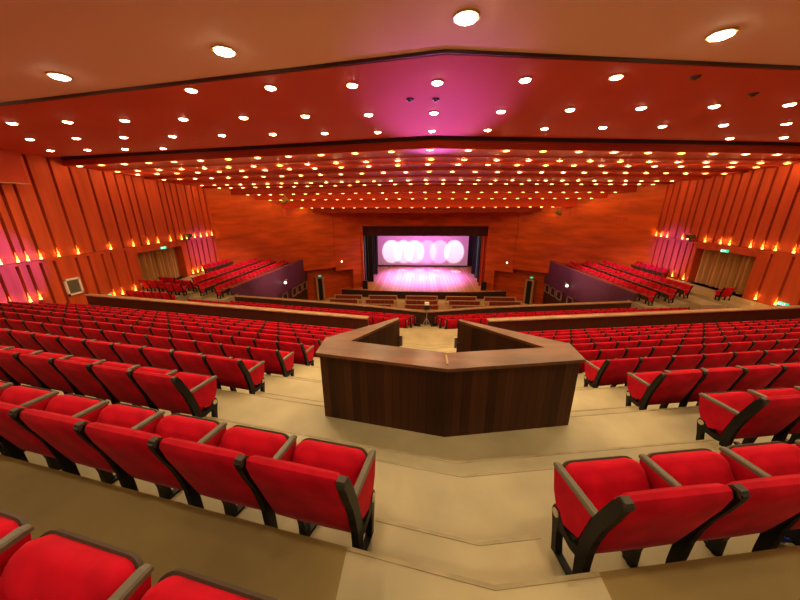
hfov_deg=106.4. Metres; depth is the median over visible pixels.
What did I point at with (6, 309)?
chair
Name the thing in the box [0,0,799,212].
ceiling
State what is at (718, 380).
chair
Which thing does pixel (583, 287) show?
parapet
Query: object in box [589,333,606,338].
chair
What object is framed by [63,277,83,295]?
loudspeaker
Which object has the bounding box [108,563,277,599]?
chair
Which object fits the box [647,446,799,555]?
chair
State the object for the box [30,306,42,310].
chair
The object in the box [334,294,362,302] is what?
bench
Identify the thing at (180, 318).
chair
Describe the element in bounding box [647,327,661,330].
chair
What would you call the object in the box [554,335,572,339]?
chair
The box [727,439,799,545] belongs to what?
chair
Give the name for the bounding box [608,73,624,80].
ceiling light
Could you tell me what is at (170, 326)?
chair
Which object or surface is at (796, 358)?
chair
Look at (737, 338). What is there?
chair
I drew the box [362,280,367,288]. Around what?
loudspeaker
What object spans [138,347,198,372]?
chair
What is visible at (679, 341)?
chair
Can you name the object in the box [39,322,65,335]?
chair
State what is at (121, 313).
chair
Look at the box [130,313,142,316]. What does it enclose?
chair
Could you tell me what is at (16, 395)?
chair
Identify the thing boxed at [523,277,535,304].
door
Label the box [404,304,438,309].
bench
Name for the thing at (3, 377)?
chair
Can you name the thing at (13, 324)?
chair
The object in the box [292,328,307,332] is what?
chair
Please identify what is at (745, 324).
chair
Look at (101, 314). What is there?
chair
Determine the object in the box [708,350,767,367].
chair
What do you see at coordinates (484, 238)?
stage curtain
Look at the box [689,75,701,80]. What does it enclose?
smoke detector
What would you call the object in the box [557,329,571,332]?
chair
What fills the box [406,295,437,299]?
bench
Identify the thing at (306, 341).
chair
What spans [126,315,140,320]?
chair
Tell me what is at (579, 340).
chair
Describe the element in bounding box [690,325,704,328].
chair
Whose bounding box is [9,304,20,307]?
chair
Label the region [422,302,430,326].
tripod camera
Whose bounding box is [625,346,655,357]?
chair
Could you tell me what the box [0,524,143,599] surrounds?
chair
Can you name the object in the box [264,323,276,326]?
chair
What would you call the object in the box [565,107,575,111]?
ceiling light
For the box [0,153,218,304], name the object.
wall
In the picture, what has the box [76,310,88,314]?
chair
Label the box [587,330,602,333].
chair
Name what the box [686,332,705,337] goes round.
chair
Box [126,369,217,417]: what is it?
chair
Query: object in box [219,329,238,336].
chair
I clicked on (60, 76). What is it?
ceiling light
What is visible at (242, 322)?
chair
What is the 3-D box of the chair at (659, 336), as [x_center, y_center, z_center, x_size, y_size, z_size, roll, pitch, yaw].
[6.946,1.238,8.363,0.547,0.792,0.498,-2,17,-6]
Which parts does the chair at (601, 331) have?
backrest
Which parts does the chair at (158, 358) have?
frame, backrest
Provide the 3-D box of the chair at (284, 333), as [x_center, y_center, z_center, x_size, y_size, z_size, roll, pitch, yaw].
[-3.147,1.185,8.676,0.547,0.792,0.498,4,18,13]
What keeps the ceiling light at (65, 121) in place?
attached to the ceiling
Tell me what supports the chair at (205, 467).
on the floor at (464, 517)
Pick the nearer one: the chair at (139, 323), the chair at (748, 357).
the chair at (748, 357)
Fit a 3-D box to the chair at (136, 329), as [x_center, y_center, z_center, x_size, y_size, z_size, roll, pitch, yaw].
[-5.953,0.916,7.217,0.547,0.792,0.498,4,18,13]
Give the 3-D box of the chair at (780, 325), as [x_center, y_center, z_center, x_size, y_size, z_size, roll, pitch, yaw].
[11.935,1.110,9.878,0.547,0.792,0.498,-2,17,-6]
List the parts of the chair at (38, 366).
frame, backrest, armrest, seat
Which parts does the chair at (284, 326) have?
backrest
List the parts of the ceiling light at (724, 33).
bulb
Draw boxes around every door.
[314,275,325,300]
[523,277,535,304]
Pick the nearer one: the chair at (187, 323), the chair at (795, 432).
the chair at (795, 432)
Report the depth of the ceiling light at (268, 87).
5.96 m
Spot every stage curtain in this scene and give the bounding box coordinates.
[363,236,366,279]
[365,236,373,281]
[372,236,377,273]
[471,236,476,273]
[474,236,479,277]
[477,236,481,281]
[478,236,487,285]
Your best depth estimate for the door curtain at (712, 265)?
19.35 m
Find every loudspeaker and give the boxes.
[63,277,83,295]
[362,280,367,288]
[480,281,486,290]
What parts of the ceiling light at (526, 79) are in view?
bulb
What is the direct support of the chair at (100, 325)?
on the floor at (464, 517)
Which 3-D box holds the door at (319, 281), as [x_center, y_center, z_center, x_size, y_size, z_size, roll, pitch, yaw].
[-8.826,-1.368,33.057,0.900,2.860,0.500,-12,21,-32]
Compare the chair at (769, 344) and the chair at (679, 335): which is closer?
the chair at (769, 344)
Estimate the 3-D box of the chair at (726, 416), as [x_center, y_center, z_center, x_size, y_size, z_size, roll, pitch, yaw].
[3.312,1.129,2.863,0.599,0.792,0.498,-2,17,-6]
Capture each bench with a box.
[329,298,358,303]
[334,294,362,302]
[361,303,391,306]
[365,299,394,306]
[369,295,396,302]
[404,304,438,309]
[405,300,437,304]
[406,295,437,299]
[445,296,476,303]
[448,300,480,308]
[451,305,484,308]
[483,297,515,304]
[487,301,521,305]
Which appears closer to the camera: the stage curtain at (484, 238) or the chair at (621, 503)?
the chair at (621, 503)
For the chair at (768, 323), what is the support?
on the floor at (464, 517)
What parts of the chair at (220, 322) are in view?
backrest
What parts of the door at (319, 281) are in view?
door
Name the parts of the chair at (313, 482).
frame, armrest, panel, backrest, seat, frame, armrest, panel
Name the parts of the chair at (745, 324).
backrest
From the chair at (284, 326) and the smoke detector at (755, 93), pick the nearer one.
the smoke detector at (755, 93)
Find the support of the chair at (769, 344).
on the floor at (464, 517)
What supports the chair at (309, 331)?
on the floor at (464, 517)
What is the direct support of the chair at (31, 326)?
on the floor at (464, 517)
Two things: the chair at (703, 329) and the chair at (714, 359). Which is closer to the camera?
the chair at (714, 359)
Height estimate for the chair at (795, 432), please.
0.792 m
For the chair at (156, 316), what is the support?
on the floor at (464, 517)
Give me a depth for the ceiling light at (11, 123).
8.39 m
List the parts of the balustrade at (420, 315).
cap rail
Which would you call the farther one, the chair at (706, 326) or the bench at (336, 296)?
the bench at (336, 296)
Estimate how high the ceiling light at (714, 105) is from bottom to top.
0.050 m
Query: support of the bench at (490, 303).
on the floor at (464, 517)
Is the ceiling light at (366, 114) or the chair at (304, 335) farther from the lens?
the chair at (304, 335)
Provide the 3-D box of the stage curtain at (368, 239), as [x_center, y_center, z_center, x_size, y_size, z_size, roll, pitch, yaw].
[-3.902,-6.101,36.802,1.150,7.880,0.214,1,17,4]
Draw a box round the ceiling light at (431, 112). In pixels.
[429,111,438,114]
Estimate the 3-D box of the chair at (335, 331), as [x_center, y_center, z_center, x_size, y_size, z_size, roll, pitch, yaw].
[-1.921,1.348,10.497,0.599,0.792,0.498,4,18,13]
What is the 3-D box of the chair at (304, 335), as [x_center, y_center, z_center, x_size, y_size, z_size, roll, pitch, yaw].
[-2.612,1.221,8.554,0.547,0.792,0.498,4,18,13]
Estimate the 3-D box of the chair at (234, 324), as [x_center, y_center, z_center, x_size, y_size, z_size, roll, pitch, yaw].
[-5.222,1.087,10.201,0.547,0.792,0.498,4,18,13]
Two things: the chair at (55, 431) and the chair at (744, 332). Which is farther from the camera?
the chair at (744, 332)
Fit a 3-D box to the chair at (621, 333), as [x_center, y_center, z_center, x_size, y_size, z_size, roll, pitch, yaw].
[6.465,1.302,9.345,0.547,0.792,0.498,-2,17,-6]
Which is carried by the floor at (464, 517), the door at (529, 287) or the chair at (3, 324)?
the chair at (3, 324)
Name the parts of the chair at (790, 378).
seat, backrest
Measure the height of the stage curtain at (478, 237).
7.880 m
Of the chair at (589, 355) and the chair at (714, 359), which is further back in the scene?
the chair at (589, 355)
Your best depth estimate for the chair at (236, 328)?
8.74 m
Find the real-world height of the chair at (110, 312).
0.792 m
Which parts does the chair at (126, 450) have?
frame, backrest, armrest, panel, seat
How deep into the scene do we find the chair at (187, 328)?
7.83 m
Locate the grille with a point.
(483, 285)
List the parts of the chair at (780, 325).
backrest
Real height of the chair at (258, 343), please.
0.792 m
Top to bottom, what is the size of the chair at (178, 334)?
0.792 m
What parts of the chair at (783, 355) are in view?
backrest, frame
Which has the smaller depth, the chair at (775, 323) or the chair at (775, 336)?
the chair at (775, 336)
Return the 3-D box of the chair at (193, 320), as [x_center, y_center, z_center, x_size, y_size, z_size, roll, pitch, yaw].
[-6.827,0.979,10.567,0.547,0.792,0.498,4,18,13]
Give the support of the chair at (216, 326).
on the floor at (464, 517)
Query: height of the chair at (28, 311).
0.792 m
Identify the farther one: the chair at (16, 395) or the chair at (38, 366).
the chair at (38, 366)
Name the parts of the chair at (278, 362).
frame, backrest, seat, frame, panel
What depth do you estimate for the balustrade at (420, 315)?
17.62 m
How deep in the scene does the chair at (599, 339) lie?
7.90 m
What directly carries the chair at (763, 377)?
on the floor at (464, 517)
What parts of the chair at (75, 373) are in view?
frame, backrest, armrest, seat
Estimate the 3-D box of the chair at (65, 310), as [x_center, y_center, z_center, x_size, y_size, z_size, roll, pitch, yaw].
[-11.173,0.648,10.510,0.547,0.792,0.498,4,18,13]
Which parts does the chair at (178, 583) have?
armrest, panel, seat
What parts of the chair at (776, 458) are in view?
seat, backrest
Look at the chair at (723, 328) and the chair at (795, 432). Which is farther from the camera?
the chair at (723, 328)
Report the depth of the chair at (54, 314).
8.93 m
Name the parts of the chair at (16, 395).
armrest, seat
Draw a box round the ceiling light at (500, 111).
[496,109,505,113]
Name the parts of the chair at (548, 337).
backrest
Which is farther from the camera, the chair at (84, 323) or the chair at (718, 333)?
the chair at (718, 333)
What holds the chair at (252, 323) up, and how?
on the floor at (464, 517)
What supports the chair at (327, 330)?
on the floor at (464, 517)
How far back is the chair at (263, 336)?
7.34 m
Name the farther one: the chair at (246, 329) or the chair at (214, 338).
the chair at (246, 329)
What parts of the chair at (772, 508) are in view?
seat, panel, armrest, backrest, frame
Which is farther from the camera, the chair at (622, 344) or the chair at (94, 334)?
the chair at (622, 344)
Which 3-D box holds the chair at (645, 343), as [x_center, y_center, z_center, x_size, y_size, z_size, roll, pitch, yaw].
[5.787,1.231,7.221,0.547,0.792,0.498,-2,17,-6]
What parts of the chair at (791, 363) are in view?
seat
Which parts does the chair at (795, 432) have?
seat, backrest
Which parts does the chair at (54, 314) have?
backrest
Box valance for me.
[363,226,488,235]
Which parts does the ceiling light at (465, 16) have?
bulb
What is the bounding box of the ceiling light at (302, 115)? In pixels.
[300,114,309,117]
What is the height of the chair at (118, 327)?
0.792 m
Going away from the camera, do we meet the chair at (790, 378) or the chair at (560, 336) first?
the chair at (790, 378)
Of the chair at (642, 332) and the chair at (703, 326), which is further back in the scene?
the chair at (703, 326)
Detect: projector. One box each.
[184,234,191,239]
[685,234,695,240]
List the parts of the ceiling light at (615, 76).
bulb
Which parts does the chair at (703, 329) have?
backrest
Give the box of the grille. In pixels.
[481,283,485,289]
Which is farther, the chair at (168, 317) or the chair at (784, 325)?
the chair at (168, 317)
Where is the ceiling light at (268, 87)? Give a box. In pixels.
[264,85,276,90]
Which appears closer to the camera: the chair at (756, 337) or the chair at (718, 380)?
the chair at (718, 380)
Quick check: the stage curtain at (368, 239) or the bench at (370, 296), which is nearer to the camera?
the bench at (370, 296)
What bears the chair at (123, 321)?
on the floor at (464, 517)
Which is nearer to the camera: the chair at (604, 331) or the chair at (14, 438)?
the chair at (14, 438)
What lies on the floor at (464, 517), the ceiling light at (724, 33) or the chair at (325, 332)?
the chair at (325, 332)
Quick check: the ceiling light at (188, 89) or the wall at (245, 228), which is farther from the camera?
the wall at (245, 228)
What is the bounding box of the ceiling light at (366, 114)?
[364,113,372,116]
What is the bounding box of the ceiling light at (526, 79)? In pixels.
[518,76,531,82]
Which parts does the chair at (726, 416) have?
panel, armrest, seat, frame, panel, armrest, backrest, frame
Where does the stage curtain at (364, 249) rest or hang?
on the stage at (441, 282)
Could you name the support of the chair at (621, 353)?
on the floor at (464, 517)
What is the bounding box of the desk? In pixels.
[316,318,585,436]
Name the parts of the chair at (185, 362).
frame, backrest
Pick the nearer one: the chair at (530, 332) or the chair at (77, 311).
the chair at (77, 311)
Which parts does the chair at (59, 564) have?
panel, armrest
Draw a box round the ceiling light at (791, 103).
[782,102,797,106]
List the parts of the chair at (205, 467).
frame, backrest, armrest, panel, seat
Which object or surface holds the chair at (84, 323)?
on the floor at (464, 517)
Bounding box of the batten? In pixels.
[378,265,466,266]
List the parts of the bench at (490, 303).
rail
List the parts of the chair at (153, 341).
frame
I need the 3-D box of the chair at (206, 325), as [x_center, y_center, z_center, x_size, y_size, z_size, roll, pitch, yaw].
[-5.822,1.006,9.287,0.547,0.792,0.498,4,18,13]
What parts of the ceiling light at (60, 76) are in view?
bulb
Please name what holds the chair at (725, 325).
on the floor at (464, 517)
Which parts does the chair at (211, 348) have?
frame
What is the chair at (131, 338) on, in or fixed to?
on the floor at (464, 517)
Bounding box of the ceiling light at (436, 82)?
[431,79,443,85]
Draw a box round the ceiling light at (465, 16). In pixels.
[453,8,479,25]
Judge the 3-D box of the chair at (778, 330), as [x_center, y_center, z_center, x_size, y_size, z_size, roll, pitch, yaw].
[10.776,1.104,8.736,0.547,0.792,0.498,-2,17,-6]
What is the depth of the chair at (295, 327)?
10.56 m
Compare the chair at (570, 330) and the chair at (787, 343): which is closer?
the chair at (787, 343)
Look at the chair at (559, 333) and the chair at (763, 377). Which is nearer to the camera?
the chair at (763, 377)
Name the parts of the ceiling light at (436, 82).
bulb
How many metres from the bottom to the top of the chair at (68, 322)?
0.792 m
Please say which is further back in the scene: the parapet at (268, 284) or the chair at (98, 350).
the parapet at (268, 284)
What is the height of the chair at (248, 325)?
0.792 m
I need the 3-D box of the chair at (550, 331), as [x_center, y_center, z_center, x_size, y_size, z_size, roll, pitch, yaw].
[5.501,1.429,11.309,0.547,0.792,0.498,-2,17,-6]
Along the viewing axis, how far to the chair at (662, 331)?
9.20 m
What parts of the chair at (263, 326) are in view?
backrest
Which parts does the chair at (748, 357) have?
backrest, frame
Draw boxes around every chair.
[0,303,9,306]
[0,306,14,312]
[0,318,11,329]
[0,329,44,347]
[0,346,38,381]
[0,350,67,387]
[0,383,53,456]
[0,391,103,469]
[0,509,28,538]
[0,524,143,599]
[1,311,19,319]
[3,318,29,331]
[6,330,68,351]
[8,400,158,483]
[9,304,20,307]
[12,307,26,313]
[12,352,101,393]
[15,313,34,321]
[20,305,30,308]
[21,320,47,333]
[24,309,38,314]
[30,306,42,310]
[30,314,50,323]
[30,333,91,353]
[37,310,52,316]
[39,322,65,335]
[41,307,53,311]
[45,316,65,325]
[47,358,135,399]
[49,311,64,317]
[52,308,65,312]
[55,336,115,357]
[58,325,85,338]
[61,318,81,326]
[63,313,78,318]
[64,309,76,313]
[73,410,219,499]
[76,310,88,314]
[76,314,92,320]
[77,319,97,328]
[79,327,109,340]
[81,340,142,361]
[85,363,171,406]
[88,312,101,316]
[90,316,107,322]
[94,321,115,330]
[99,329,127,343]
[100,313,113,317]
[105,317,121,323]
[107,311,119,314]
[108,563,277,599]
[109,343,169,366]
[111,323,132,332]
[113,314,126,318]
[119,312,130,315]
[120,319,136,325]
[121,332,150,346]
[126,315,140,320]
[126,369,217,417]
[129,325,152,335]
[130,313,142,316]
[135,320,152,327]
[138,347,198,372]
[139,317,153,321]
[142,314,154,317]
[144,335,174,350]
[147,422,289,516]
[148,327,170,337]
[151,322,168,328]
[153,318,167,323]
[154,315,166,318]
[167,316,179,320]
[167,319,181,324]
[167,323,185,330]
[167,329,190,339]
[168,337,198,352]
[169,351,228,374]
[179,317,192,321]
[181,321,196,326]
[184,325,202,332]
[187,331,210,341]
[192,319,205,322]
[193,340,223,355]
[196,322,211,327]
[201,327,220,334]
[202,355,264,393]
[205,320,219,324]
[208,333,232,344]
[211,324,227,329]
[219,321,232,325]
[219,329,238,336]
[219,343,250,359]
[225,319,237,322]
[227,325,243,330]
[230,336,254,346]
[233,323,247,326]
[234,435,375,550]
[237,331,257,338]
[238,320,250,323]
[243,327,259,332]
[246,346,293,376]
[247,324,261,328]
[250,322,263,324]
[252,338,277,349]
[256,333,277,340]
[259,328,276,334]
[262,325,276,329]
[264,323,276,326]
[276,330,294,336]
[276,335,297,342]
[276,341,313,365]
[277,324,290,327]
[277,327,292,331]
[291,325,304,329]
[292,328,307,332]
[294,332,312,338]
[296,337,322,356]
[305,327,318,330]
[308,330,323,334]
[312,334,329,340]
[319,328,333,331]
[324,331,340,335]
[334,330,347,332]
[529,331,543,333]
[540,332,556,335]
[540,336,554,339]
[543,330,557,332]
[551,454,750,574]
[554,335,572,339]
[556,332,571,335]
[556,339,572,343]
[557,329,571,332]
[571,329,585,331]
[572,331,587,334]
[572,334,589,338]
[572,338,592,343]
[574,342,596,350]
[578,349,601,372]
[584,357,643,387]
[585,328,598,330]
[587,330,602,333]
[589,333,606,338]
[591,337,611,342]
[594,341,618,349]
[598,348,628,359]
[602,330,617,332]
[606,332,623,336]
[611,336,631,341]
[617,329,632,332]
[617,340,641,348]
[623,331,640,335]
[623,355,675,372]
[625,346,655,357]
[626,370,708,409]
[630,335,649,340]
[632,328,647,331]
[638,339,662,347]
[640,331,656,334]
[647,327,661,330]
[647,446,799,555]
[649,334,668,339]
[650,345,680,356]
[656,330,672,334]
[657,354,706,370]
[661,327,676,330]
[661,338,684,345]
[667,333,687,338]
[669,367,748,405]
[672,329,689,333]
[676,326,690,329]
[676,344,706,355]
[677,352,737,369]
[682,337,705,344]
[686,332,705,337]
[688,328,705,332]
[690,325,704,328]
[696,389,799,446]
[701,342,731,353]
[703,336,726,343]
[704,327,720,331]
[704,331,723,336]
[705,325,718,327]
[705,365,788,392]
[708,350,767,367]
[718,324,732,327]
[720,327,736,330]
[722,330,741,335]
[723,335,747,342]
[725,341,755,352]
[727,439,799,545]
[732,323,746,326]
[735,326,751,330]
[739,329,758,334]
[741,363,799,388]
[743,334,767,341]
[743,348,797,364]
[746,323,760,325]
[749,340,779,350]
[751,325,767,329]
[753,386,799,443]
[757,328,775,333]
[760,322,773,325]
[760,348,799,362]
[763,333,787,340]
[766,324,782,328]
[773,321,787,324]
[773,338,799,349]
[774,328,792,332]
[775,362,799,365]
[781,324,796,327]
[783,332,799,339]
[787,321,799,323]
[790,327,799,332]
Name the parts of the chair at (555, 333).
backrest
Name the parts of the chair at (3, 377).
backrest, armrest, seat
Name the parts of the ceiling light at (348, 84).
bulb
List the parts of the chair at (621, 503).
panel, armrest, frame, seat, panel, armrest, backrest, frame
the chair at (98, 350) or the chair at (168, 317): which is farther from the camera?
the chair at (168, 317)
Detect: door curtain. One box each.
[136,251,160,280]
[154,247,180,277]
[695,249,729,287]
[718,253,755,294]
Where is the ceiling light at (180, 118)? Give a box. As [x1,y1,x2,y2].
[178,117,188,120]
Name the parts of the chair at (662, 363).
backrest, frame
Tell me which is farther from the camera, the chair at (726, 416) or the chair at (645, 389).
the chair at (645, 389)
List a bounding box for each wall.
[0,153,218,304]
[206,188,361,299]
[349,212,498,288]
[484,184,666,303]
[648,163,799,305]
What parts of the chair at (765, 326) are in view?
backrest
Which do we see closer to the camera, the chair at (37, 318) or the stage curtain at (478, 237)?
the chair at (37, 318)
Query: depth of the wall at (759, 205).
17.02 m
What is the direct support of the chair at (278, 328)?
on the floor at (464, 517)
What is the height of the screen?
4.550 m
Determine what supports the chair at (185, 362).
on the floor at (464, 517)
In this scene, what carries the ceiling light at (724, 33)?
attached to the ceiling
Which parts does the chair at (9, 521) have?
seat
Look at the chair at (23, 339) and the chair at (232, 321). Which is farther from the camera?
the chair at (232, 321)
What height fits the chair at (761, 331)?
0.792 m
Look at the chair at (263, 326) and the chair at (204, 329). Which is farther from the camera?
the chair at (263, 326)
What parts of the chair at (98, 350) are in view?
frame, backrest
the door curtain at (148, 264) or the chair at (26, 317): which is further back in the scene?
the door curtain at (148, 264)
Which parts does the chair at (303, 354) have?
backrest, frame, panel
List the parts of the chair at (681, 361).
frame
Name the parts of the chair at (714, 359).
backrest, frame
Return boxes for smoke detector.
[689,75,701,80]
[748,92,759,96]
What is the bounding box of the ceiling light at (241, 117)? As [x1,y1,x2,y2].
[238,116,248,119]
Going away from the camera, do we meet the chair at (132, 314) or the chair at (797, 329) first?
the chair at (797, 329)
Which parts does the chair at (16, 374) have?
frame, backrest, armrest, seat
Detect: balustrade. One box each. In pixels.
[84,293,368,328]
[234,295,632,324]
[487,305,799,331]
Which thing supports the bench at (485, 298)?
on the floor at (464, 517)
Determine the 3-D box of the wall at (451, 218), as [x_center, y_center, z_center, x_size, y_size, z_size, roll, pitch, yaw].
[3.165,-8.718,39.740,19.900,11.100,13.900,1,17,4]
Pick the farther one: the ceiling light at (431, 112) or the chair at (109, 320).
the chair at (109, 320)
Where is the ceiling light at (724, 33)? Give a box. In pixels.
[704,27,739,41]
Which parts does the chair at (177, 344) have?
frame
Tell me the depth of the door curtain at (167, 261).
21.59 m
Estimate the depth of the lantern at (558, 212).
25.90 m
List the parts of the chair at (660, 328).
backrest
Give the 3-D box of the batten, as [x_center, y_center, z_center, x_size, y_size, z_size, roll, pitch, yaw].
[3.523,-5.375,47.340,14.050,0.180,0.130,1,17,4]
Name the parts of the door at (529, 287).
door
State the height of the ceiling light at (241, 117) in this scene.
0.050 m
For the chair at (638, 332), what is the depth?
9.09 m
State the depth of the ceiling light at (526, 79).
5.64 m
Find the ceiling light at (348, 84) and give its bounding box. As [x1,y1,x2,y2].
[346,82,357,87]
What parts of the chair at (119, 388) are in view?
frame, backrest, armrest, seat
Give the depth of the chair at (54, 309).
10.33 m
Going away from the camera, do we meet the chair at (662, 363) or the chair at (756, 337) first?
the chair at (662, 363)
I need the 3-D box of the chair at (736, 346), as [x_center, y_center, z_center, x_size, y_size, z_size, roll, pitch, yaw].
[6.816,1.148,6.292,0.547,0.792,0.498,-2,17,-6]
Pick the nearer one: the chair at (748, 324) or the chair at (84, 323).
the chair at (84, 323)
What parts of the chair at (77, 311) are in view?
backrest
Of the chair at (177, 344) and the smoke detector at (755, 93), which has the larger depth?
the smoke detector at (755, 93)
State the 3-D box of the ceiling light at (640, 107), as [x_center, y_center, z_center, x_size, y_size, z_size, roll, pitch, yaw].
[5.931,-4.711,7.360,0.251,0.050,0.251,1,17,4]
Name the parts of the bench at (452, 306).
rail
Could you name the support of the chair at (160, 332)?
on the floor at (464, 517)
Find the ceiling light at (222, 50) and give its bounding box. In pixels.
[211,44,236,56]
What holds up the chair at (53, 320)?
on the floor at (464, 517)
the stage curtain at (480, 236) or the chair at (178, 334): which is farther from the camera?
the stage curtain at (480, 236)
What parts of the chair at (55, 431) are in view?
frame, backrest, armrest, panel, seat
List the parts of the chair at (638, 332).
backrest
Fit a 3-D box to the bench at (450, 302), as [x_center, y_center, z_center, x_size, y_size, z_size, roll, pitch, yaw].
[6.530,0.404,30.503,3.230,0.870,0.590,1,17,4]
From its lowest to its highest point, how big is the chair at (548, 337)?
0.792 m
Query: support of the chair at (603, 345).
on the floor at (464, 517)
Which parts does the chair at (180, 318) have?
backrest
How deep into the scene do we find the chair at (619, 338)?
7.95 m
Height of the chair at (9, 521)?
0.792 m
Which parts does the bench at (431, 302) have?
rail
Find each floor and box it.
[0,267,799,599]
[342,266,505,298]
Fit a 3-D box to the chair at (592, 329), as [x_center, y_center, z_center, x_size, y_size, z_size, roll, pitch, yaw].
[7.142,1.372,11.469,0.547,0.792,0.498,-2,17,-6]
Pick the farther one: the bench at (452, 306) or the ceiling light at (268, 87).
the bench at (452, 306)
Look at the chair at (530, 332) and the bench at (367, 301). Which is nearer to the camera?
the chair at (530, 332)
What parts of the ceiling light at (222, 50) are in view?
bulb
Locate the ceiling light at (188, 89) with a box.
[184,87,197,92]
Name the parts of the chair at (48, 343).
frame, backrest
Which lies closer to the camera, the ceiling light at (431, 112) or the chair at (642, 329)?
the ceiling light at (431, 112)
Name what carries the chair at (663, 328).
on the floor at (464, 517)
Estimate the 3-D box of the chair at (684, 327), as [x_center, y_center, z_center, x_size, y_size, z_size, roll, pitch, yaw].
[9.812,1.232,10.700,0.547,0.792,0.498,-2,17,-6]
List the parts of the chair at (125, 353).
frame, backrest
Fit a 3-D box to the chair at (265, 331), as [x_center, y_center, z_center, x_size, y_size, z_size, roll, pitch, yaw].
[-3.682,1.149,8.798,0.547,0.792,0.498,4,18,13]
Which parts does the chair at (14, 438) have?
frame, backrest, armrest, panel, seat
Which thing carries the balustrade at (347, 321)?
on the floor at (464, 517)
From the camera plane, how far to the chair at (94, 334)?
5.90 m
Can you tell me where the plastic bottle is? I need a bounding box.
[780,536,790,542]
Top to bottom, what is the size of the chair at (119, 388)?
0.792 m
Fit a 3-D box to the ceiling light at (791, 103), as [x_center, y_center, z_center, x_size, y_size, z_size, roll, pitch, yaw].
[9.304,-4.659,7.145,0.251,0.050,0.251,1,17,4]
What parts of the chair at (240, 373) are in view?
frame, backrest, seat, frame, armrest, panel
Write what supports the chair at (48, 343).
on the floor at (464, 517)
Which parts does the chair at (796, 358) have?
backrest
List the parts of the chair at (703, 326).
backrest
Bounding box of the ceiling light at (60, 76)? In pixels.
[45,71,72,80]
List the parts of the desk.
wing panel, panel, door handle, door handle, wing panel, panel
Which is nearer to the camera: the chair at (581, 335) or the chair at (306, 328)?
the chair at (581, 335)
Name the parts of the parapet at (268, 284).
cap rail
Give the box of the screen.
[377,236,468,265]
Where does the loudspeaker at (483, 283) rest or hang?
on the stage at (441, 282)
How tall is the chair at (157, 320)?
0.792 m
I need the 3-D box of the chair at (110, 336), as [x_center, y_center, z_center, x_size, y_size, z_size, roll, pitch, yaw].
[-5.483,0.907,6.059,0.547,0.792,0.498,4,18,13]
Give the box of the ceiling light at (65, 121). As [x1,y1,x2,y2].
[61,120,73,123]
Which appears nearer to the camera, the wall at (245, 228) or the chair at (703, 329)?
the chair at (703, 329)
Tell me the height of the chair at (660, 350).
0.792 m
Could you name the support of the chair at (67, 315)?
on the floor at (464, 517)
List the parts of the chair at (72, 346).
frame, backrest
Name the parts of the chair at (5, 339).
backrest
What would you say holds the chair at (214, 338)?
on the floor at (464, 517)
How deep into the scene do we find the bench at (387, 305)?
29.26 m
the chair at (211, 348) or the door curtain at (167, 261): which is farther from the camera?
the door curtain at (167, 261)
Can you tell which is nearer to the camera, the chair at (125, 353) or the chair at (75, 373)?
the chair at (75, 373)
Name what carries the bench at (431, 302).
on the floor at (464, 517)
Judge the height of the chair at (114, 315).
0.792 m
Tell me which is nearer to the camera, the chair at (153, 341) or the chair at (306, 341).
the chair at (153, 341)
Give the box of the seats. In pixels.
[7,257,799,330]
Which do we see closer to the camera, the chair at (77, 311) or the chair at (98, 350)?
the chair at (98, 350)
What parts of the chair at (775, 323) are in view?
backrest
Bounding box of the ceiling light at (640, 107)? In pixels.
[635,106,647,109]
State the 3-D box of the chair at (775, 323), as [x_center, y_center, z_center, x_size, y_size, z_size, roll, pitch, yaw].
[13.642,1.098,11.074,0.547,0.792,0.498,-2,17,-6]
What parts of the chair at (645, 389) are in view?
panel, armrest, frame, seat, backrest, frame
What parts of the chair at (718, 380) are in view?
seat, backrest, frame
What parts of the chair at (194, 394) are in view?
frame, backrest, armrest, seat, frame, armrest, panel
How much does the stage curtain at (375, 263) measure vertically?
7.880 m
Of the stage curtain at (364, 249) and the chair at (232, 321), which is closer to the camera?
the chair at (232, 321)
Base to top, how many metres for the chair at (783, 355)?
0.792 m
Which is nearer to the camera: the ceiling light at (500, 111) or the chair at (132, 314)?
the ceiling light at (500, 111)
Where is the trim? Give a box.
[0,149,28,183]
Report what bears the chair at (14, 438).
on the floor at (464, 517)
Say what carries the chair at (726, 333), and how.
on the floor at (464, 517)
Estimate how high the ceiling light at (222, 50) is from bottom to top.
0.055 m
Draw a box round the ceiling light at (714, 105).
[707,104,721,108]
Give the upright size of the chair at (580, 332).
0.792 m
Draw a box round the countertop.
[316,337,585,371]
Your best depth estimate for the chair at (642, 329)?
10.23 m
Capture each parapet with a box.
[229,259,307,299]
[542,261,638,303]
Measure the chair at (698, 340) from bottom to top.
0.792 m
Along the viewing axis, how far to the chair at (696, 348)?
5.89 m
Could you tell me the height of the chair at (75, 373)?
0.792 m
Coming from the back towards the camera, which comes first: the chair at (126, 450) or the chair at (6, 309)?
the chair at (6, 309)
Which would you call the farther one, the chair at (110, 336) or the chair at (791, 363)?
the chair at (110, 336)
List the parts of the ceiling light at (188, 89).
bulb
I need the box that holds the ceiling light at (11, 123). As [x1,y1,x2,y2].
[5,121,18,124]
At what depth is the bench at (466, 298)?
31.66 m
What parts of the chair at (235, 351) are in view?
frame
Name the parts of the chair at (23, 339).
frame, backrest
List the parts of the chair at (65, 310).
backrest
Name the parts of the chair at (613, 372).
panel, armrest, frame, seat, backrest, frame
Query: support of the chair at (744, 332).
on the floor at (464, 517)
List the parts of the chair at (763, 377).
seat, backrest, frame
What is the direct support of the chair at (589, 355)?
on the floor at (464, 517)
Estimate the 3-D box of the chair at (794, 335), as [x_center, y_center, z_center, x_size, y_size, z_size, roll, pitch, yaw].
[9.617,1.097,7.594,0.547,0.792,0.498,-2,17,-6]
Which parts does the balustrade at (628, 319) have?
cap rail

